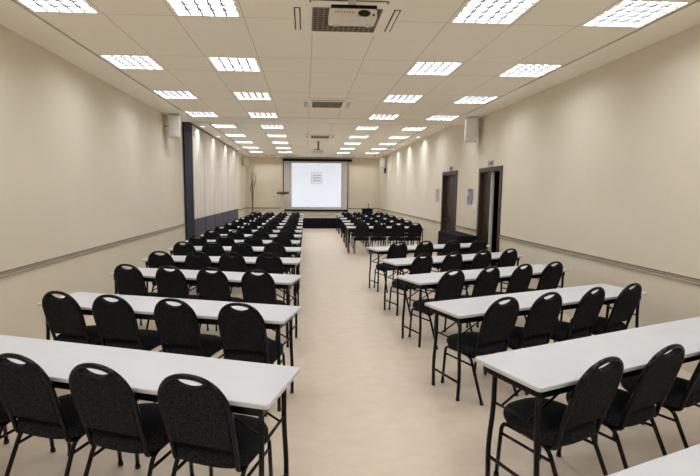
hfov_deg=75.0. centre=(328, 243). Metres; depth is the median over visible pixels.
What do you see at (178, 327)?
banquet chair
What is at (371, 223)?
banquet chair
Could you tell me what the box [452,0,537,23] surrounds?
ceiling light
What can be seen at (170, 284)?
banquet chair
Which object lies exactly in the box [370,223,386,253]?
banquet chair
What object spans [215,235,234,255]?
banquet chair
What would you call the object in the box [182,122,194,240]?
trim
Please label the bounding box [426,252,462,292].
banquet chair
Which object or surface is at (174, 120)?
grille
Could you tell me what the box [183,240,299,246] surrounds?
folding table
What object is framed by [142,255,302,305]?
folding table
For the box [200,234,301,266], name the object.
folding table
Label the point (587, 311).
banquet chair
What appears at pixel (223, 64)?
ceiling light
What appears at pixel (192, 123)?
trim
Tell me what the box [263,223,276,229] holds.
banquet chair
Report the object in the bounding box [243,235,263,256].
banquet chair
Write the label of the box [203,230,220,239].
banquet chair
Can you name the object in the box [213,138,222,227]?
wall panel
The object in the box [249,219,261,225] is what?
banquet chair
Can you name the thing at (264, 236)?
banquet chair
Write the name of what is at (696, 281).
trim
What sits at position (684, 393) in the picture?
banquet chair
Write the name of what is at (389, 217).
banquet chair
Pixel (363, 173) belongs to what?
wall
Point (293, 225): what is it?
banquet chair
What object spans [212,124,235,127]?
ceiling light
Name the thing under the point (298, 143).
ceiling
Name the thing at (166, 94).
ceiling light
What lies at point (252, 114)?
ceiling light
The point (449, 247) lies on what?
banquet chair
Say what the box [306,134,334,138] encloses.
air conditioner
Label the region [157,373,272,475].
banquet chair
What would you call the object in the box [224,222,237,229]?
banquet chair
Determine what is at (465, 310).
folding table
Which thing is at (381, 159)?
grille
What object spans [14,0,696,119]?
ceiling
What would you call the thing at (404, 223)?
banquet chair
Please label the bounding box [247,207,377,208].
trim
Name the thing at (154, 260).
banquet chair
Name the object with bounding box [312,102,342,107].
grille
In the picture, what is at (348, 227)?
folding table
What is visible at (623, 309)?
banquet chair
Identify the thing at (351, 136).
ceiling light
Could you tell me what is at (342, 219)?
folding table
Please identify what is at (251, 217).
banquet chair
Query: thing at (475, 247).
banquet chair
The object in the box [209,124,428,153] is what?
ceiling
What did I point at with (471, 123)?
grille
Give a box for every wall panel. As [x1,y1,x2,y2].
[192,125,205,238]
[203,132,214,232]
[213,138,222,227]
[221,142,228,225]
[228,146,233,221]
[233,149,237,220]
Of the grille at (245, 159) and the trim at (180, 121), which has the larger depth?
the grille at (245, 159)
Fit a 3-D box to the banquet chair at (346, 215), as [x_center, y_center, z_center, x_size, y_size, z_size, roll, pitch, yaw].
[0.795,-0.848,19.010,0.448,0.893,0.559,0,6,-2]
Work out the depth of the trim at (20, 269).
5.82 m
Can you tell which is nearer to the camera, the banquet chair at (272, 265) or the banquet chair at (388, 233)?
the banquet chair at (272, 265)
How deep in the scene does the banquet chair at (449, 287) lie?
5.10 m
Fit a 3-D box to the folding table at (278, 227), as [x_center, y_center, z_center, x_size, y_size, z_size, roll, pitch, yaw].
[-1.873,-0.091,12.765,2.270,0.741,0.485,0,6,-2]
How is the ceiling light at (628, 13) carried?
attached to the ceiling at (367, 70)
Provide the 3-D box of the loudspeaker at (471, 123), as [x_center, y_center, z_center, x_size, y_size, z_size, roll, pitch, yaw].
[3.074,-2.422,9.723,0.324,0.500,0.268,2,7,14]
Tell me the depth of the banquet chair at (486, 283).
5.29 m
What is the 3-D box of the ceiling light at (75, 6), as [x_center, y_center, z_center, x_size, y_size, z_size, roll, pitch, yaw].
[-2.371,-2.103,3.852,0.561,0.068,0.581,0,6,-3]
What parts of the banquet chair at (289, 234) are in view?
backrest, frame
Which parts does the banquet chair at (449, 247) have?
frame, backrest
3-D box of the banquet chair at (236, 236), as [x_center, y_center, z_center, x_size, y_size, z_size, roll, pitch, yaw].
[-2.052,0.119,10.247,0.448,0.893,0.559,0,6,-3]
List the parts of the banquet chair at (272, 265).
backrest, frame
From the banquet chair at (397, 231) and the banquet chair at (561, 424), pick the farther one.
the banquet chair at (397, 231)
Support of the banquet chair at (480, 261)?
on the floor
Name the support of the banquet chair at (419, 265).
on the floor
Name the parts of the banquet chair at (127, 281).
backrest, frame, seat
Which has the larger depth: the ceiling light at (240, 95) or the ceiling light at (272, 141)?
the ceiling light at (272, 141)
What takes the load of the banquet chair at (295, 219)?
on the floor
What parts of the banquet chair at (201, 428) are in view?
leg, backrest, leg, seat, leg, leg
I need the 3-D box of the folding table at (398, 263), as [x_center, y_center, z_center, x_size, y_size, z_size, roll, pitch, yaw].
[1.911,0.583,7.004,2.360,0.741,0.485,-2,7,-24]
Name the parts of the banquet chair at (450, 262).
frame, backrest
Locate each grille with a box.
[169,115,179,135]
[244,158,247,165]
[311,136,328,138]
[312,7,382,32]
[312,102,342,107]
[380,158,383,166]
[466,118,476,139]
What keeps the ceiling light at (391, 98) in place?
attached to the ceiling at (367, 70)
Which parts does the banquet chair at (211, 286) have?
backrest, frame, seat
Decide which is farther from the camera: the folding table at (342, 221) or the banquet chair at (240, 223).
the folding table at (342, 221)
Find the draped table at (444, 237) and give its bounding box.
[437,231,477,270]
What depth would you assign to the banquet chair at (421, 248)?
8.02 m
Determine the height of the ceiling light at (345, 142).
0.068 m
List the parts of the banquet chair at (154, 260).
backrest, frame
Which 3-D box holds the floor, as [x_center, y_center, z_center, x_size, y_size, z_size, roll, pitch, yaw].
[0.845,0.606,10.490,9.108,0.100,26.200,0,6,-3]
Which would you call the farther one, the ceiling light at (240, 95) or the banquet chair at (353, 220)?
the banquet chair at (353, 220)
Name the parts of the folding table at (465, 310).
leg, leg, leg, leg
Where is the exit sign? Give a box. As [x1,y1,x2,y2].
[488,160,493,165]
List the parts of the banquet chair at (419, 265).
leg, seat, leg, frame, backrest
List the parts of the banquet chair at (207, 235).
backrest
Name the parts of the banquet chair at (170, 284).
backrest, frame, seat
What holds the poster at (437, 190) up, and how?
attached to the wall at (603, 161)
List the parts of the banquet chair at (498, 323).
leg, leg, seat, frame, backrest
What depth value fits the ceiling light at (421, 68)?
6.00 m
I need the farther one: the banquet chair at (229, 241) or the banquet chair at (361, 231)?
the banquet chair at (361, 231)
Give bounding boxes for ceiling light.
[18,0,97,12]
[101,55,162,68]
[154,90,196,98]
[167,0,238,16]
[185,111,217,116]
[209,57,259,70]
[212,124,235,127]
[226,134,244,135]
[234,92,270,99]
[235,141,252,142]
[248,112,277,117]
[261,125,282,127]
[267,134,285,136]
[272,141,287,142]
[344,142,360,143]
[349,135,367,137]
[356,126,377,129]
[369,114,397,118]
[379,143,395,144]
[383,95,422,101]
[390,136,409,137]
[402,127,425,129]
[407,62,461,74]
[426,115,457,119]
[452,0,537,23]
[454,96,496,103]
[499,64,561,76]
[583,0,688,26]
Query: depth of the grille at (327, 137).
14.34 m
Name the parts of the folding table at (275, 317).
leg, leg, leg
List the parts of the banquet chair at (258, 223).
backrest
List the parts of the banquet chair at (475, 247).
frame, backrest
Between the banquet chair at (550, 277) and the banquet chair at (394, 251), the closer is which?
the banquet chair at (550, 277)
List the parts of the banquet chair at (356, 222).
backrest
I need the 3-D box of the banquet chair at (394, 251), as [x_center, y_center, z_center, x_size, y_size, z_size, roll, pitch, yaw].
[1.103,0.383,8.098,0.448,0.893,0.559,-2,7,-22]
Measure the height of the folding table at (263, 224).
0.741 m
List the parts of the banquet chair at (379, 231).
seat, backrest, frame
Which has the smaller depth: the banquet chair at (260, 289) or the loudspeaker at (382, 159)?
the banquet chair at (260, 289)
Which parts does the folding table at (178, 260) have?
leg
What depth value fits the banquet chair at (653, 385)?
2.65 m
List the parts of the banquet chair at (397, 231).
seat, backrest, frame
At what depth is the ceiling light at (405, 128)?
12.49 m
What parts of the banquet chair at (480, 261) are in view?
frame, backrest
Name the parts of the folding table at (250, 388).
leg, leg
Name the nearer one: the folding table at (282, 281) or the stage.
the folding table at (282, 281)
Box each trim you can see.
[0,224,185,277]
[180,121,461,125]
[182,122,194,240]
[192,123,237,151]
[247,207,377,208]
[378,208,440,223]
[455,225,475,231]
[499,235,699,285]
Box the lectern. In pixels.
[277,192,288,212]
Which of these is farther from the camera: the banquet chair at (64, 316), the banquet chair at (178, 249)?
the banquet chair at (178, 249)
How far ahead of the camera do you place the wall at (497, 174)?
10.39 m
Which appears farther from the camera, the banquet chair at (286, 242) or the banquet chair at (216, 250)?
the banquet chair at (286, 242)
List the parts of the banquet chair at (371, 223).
backrest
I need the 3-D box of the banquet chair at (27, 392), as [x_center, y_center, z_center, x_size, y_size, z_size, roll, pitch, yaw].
[-1.559,0.979,2.644,0.448,0.893,0.559,2,7,15]
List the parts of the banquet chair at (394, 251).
seat, frame, backrest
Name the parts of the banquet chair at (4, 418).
leg, seat, leg, leg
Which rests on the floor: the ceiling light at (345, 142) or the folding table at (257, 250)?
the folding table at (257, 250)
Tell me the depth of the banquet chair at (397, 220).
15.42 m
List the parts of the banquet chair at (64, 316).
backrest, seat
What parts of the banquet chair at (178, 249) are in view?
backrest, frame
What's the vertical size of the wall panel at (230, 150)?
3.335 m
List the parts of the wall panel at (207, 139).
panel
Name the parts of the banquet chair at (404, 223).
backrest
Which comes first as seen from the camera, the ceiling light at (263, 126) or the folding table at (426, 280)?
the folding table at (426, 280)
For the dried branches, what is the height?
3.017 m
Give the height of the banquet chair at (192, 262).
0.893 m
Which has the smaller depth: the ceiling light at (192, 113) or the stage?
the ceiling light at (192, 113)
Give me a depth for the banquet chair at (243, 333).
3.53 m
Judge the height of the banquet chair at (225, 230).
0.893 m
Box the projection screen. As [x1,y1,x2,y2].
[283,159,351,210]
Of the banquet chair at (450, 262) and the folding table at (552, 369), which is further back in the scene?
the banquet chair at (450, 262)
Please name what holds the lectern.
on the stage
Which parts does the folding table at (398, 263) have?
leg, leg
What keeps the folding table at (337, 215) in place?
on the floor
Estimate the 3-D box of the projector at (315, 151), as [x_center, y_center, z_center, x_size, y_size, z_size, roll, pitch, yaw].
[-0.407,-3.312,15.677,0.400,0.409,0.300,0,6,-3]
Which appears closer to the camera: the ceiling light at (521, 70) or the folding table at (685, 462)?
the folding table at (685, 462)
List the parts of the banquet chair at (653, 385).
seat, leg, frame, backrest, leg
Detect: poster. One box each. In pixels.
[435,189,438,201]
[467,189,473,204]
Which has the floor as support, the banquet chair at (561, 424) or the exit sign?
the banquet chair at (561, 424)
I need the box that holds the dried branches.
[249,172,255,212]
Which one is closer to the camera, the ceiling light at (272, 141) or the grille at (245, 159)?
the ceiling light at (272, 141)
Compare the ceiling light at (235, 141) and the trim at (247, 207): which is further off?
the trim at (247, 207)
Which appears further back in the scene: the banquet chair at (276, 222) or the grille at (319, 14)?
the banquet chair at (276, 222)
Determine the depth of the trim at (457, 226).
10.59 m
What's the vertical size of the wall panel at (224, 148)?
3.335 m
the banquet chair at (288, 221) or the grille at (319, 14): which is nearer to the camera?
the grille at (319, 14)
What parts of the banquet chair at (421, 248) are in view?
backrest, frame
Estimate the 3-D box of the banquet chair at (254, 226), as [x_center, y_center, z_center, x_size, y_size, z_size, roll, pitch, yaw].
[-2.135,-0.154,12.671,0.448,0.893,0.559,0,6,-1]
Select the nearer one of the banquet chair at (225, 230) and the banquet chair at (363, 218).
the banquet chair at (225, 230)
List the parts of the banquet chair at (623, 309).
seat, frame, backrest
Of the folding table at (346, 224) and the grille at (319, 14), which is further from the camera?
the folding table at (346, 224)
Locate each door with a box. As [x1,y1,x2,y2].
[440,170,457,230]
[476,165,502,266]
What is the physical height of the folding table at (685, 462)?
0.741 m
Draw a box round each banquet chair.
[0,353,122,475]
[0,398,55,452]
[42,291,107,345]
[69,363,194,475]
[92,294,166,400]
[114,264,159,328]
[148,251,187,291]
[153,298,224,402]
[155,266,208,330]
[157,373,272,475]
[173,241,196,292]
[185,251,212,294]
[188,235,206,255]
[196,267,243,330]
[202,242,232,287]
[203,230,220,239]
[214,226,228,233]
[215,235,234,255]
[218,302,286,416]
[219,252,246,286]
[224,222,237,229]
[227,230,244,239]
[230,242,255,293]
[231,219,243,225]
[236,226,251,233]
[238,217,249,222]
[241,269,285,340]
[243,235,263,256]
[244,215,254,219]
[244,223,257,229]
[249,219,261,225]
[252,230,269,239]
[255,217,266,222]
[255,253,289,305]
[258,226,272,233]
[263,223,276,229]
[263,242,290,288]
[267,220,279,225]
[271,217,281,222]
[271,236,293,274]
[277,230,295,257]
[280,226,295,234]
[283,223,296,229]
[286,220,297,225]
[287,217,298,222]
[343,213,352,229]
[345,215,356,232]
[350,217,361,242]
[351,220,365,248]
[353,223,369,253]
[360,215,370,236]
[364,217,375,242]
[366,220,380,246]
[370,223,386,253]
[373,242,407,292]
[374,215,383,219]
[379,217,389,241]
[381,220,396,245]
[386,215,395,219]
[387,223,404,245]
[388,253,432,314]
[390,217,404,241]
[399,220,412,244]
[399,241,433,290]
[404,223,421,253]
[408,269,464,349]
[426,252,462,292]
[431,240,460,271]
[441,297,519,405]
[444,266,499,331]
[460,239,486,286]
[463,250,491,294]
[476,264,532,327]
[484,292,561,394]
[493,356,623,475]
[497,248,517,283]
[527,261,562,319]
[545,287,604,342]
[556,344,684,468]
[570,283,641,335]
[612,360,699,448]
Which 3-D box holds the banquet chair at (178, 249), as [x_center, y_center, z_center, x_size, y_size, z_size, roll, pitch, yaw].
[-2.432,0.377,7.936,0.448,0.893,0.559,1,6,1]
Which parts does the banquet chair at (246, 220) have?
backrest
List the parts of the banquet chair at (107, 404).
leg, backrest, frame, seat, leg, leg, leg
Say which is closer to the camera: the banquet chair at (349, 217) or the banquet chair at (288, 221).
the banquet chair at (288, 221)
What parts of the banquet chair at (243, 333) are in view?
backrest, frame, seat, leg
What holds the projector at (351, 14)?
hanging from the ceiling at (367, 70)
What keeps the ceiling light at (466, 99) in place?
attached to the ceiling at (367, 70)
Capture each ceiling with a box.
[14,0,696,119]
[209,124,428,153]
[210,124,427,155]
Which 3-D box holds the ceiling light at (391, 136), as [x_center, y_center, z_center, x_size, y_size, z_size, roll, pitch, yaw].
[2.222,-3.385,14.379,0.561,0.068,0.581,0,6,-3]
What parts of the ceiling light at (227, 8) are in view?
lamp panel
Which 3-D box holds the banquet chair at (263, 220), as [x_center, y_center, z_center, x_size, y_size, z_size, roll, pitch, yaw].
[-2.277,-0.463,15.405,0.448,0.893,0.559,0,6,-2]
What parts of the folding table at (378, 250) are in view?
leg, leg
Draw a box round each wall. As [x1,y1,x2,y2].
[0,24,246,339]
[246,154,379,215]
[379,24,699,373]
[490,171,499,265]
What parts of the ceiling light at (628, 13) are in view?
lamp panel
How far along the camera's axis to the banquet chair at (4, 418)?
2.69 m
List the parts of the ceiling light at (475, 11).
lamp panel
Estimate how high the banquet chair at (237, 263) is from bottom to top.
0.893 m
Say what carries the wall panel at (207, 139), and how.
attached to the wall at (85, 163)
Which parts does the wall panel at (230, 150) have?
panel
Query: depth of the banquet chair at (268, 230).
11.22 m
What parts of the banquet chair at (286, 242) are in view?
frame, backrest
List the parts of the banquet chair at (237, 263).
backrest, frame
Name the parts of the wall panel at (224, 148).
panel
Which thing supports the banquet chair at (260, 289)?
on the floor
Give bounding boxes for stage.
[303,216,340,228]
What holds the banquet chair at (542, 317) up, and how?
on the floor
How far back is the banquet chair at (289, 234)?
9.98 m
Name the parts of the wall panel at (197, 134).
panel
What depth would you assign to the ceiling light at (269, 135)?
14.23 m
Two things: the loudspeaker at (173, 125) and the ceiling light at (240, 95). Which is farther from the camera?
the loudspeaker at (173, 125)
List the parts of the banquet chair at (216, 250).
backrest, frame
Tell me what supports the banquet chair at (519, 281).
on the floor
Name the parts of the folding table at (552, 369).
leg, leg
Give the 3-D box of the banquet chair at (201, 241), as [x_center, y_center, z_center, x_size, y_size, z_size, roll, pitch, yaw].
[-2.510,0.256,9.002,0.448,0.893,0.559,0,6,1]
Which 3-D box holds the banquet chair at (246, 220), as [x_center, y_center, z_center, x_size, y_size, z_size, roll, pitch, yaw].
[-2.828,-0.463,15.367,0.448,0.893,0.559,0,6,-4]
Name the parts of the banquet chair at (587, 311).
seat, backrest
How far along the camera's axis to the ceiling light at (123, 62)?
5.79 m
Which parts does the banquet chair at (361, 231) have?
seat, frame, backrest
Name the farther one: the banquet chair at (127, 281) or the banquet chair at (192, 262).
the banquet chair at (192, 262)
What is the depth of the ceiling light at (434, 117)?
9.88 m
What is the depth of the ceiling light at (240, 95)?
7.78 m
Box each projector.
[311,141,322,153]
[328,0,376,27]
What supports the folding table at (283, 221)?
on the floor
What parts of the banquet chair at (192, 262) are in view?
backrest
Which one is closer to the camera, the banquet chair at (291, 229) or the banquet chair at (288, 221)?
the banquet chair at (291, 229)
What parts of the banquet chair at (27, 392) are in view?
leg, backrest, frame, seat, leg, leg, leg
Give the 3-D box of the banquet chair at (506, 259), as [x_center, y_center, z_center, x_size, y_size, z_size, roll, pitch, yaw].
[2.655,0.490,7.239,0.448,0.893,0.559,-3,7,-28]
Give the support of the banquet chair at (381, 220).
on the floor
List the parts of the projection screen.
casing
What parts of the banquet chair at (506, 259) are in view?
backrest, frame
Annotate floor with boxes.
[0,228,699,475]
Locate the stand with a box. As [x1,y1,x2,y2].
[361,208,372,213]
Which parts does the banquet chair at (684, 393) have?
seat, leg, frame, backrest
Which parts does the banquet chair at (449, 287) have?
leg, seat, leg, frame, backrest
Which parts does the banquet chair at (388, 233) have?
backrest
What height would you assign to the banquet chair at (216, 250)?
0.893 m
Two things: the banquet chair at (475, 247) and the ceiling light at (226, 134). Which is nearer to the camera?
the banquet chair at (475, 247)
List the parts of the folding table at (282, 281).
leg, leg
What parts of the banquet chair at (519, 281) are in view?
frame, backrest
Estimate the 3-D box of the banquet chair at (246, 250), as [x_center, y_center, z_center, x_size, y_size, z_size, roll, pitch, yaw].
[-1.445,0.387,7.910,0.448,0.893,0.559,1,6,3]
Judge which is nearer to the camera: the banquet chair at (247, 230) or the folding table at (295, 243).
the folding table at (295, 243)
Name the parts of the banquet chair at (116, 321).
backrest, frame, seat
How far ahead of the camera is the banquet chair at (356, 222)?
14.04 m
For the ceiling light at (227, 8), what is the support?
attached to the ceiling at (367, 70)
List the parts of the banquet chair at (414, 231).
seat, frame, backrest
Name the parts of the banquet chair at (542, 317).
seat, frame, backrest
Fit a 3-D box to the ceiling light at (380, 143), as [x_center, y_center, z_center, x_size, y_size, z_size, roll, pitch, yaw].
[2.124,-3.604,16.314,0.561,0.068,0.581,0,6,-3]
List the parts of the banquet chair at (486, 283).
seat, frame, backrest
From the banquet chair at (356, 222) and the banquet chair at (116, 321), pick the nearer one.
the banquet chair at (116, 321)
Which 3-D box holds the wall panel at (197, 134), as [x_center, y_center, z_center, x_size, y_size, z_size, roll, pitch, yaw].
[-3.590,-1.474,12.580,0.053,3.335,1.260,0,6,-3]
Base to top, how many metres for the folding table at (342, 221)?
0.741 m
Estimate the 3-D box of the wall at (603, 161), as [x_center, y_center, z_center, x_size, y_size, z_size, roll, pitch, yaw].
[3.284,-1.230,10.406,0.150,3.600,25.800,0,6,-3]
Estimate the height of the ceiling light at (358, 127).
0.068 m
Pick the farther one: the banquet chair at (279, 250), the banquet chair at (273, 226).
the banquet chair at (273, 226)
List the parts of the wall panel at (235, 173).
panel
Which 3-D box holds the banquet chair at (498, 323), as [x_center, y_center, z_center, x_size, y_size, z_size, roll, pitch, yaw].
[1.321,0.848,3.980,0.448,0.893,0.559,-3,7,-26]
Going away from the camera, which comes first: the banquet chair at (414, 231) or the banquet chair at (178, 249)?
the banquet chair at (178, 249)
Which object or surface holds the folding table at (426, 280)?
on the floor
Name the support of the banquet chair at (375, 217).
on the floor
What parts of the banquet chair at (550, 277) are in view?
frame, backrest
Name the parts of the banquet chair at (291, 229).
backrest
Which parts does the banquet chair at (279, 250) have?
backrest, frame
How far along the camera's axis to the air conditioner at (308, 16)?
4.18 m
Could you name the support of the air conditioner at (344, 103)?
attached to the ceiling at (367, 70)
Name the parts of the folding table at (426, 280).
leg, leg, leg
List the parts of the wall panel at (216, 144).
panel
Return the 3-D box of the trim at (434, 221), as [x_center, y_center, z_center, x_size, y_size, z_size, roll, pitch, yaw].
[2.817,-1.172,17.931,0.018,0.060,10.830,0,6,-3]
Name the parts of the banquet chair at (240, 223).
backrest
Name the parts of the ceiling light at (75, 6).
lamp panel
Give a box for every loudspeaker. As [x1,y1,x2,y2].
[164,114,180,137]
[242,157,248,165]
[380,157,385,166]
[464,117,479,142]
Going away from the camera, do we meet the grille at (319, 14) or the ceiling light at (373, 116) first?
the grille at (319, 14)
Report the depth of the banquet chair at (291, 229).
11.23 m
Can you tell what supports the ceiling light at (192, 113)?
attached to the ceiling at (367, 70)
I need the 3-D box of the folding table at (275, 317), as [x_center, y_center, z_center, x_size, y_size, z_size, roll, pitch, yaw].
[-1.396,0.900,3.993,2.270,0.741,0.485,2,7,13]
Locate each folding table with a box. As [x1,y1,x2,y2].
[0,335,299,475]
[37,292,300,411]
[109,267,302,347]
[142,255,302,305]
[167,246,301,288]
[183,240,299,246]
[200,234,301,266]
[210,230,301,234]
[219,226,302,253]
[229,223,302,226]
[236,220,302,242]
[335,214,384,230]
[338,216,390,233]
[340,218,385,236]
[342,221,406,242]
[344,223,415,247]
[346,226,424,253]
[365,243,489,291]
[379,252,522,315]
[396,264,568,347]
[425,284,646,400]
[475,316,699,475]
[607,444,699,475]
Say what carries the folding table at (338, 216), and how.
on the floor
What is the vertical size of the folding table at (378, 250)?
0.741 m
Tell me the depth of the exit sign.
9.15 m
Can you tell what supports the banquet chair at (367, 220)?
on the floor
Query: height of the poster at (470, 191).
0.360 m
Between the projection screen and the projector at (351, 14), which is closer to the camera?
the projector at (351, 14)
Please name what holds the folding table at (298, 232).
on the floor
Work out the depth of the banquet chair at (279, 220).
15.14 m
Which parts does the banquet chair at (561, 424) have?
leg, leg, seat, frame, backrest, leg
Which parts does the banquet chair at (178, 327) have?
backrest, frame, seat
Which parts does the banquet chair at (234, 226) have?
backrest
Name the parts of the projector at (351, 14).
mount plate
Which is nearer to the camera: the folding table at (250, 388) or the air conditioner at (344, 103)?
the folding table at (250, 388)
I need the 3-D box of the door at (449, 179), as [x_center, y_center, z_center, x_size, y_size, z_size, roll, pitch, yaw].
[3.196,-0.734,11.919,0.170,2.275,1.220,0,6,-3]
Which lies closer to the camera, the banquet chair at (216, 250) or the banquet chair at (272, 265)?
the banquet chair at (272, 265)
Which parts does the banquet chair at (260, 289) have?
backrest, frame, seat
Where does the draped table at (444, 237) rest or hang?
on the floor
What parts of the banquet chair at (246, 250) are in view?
backrest, frame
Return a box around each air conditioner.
[291,0,407,35]
[303,98,352,108]
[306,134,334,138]
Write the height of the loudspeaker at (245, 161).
0.400 m
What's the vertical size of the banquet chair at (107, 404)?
0.893 m
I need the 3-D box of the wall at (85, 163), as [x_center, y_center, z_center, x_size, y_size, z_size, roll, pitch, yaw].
[-3.565,-1.237,10.058,0.150,3.600,25.800,0,6,-3]
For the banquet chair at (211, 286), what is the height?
0.893 m
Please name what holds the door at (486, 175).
in the wall at (603, 161)
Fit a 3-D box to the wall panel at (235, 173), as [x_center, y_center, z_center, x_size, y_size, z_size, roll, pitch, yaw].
[-3.921,-2.212,19.120,0.053,3.335,1.140,0,6,-3]

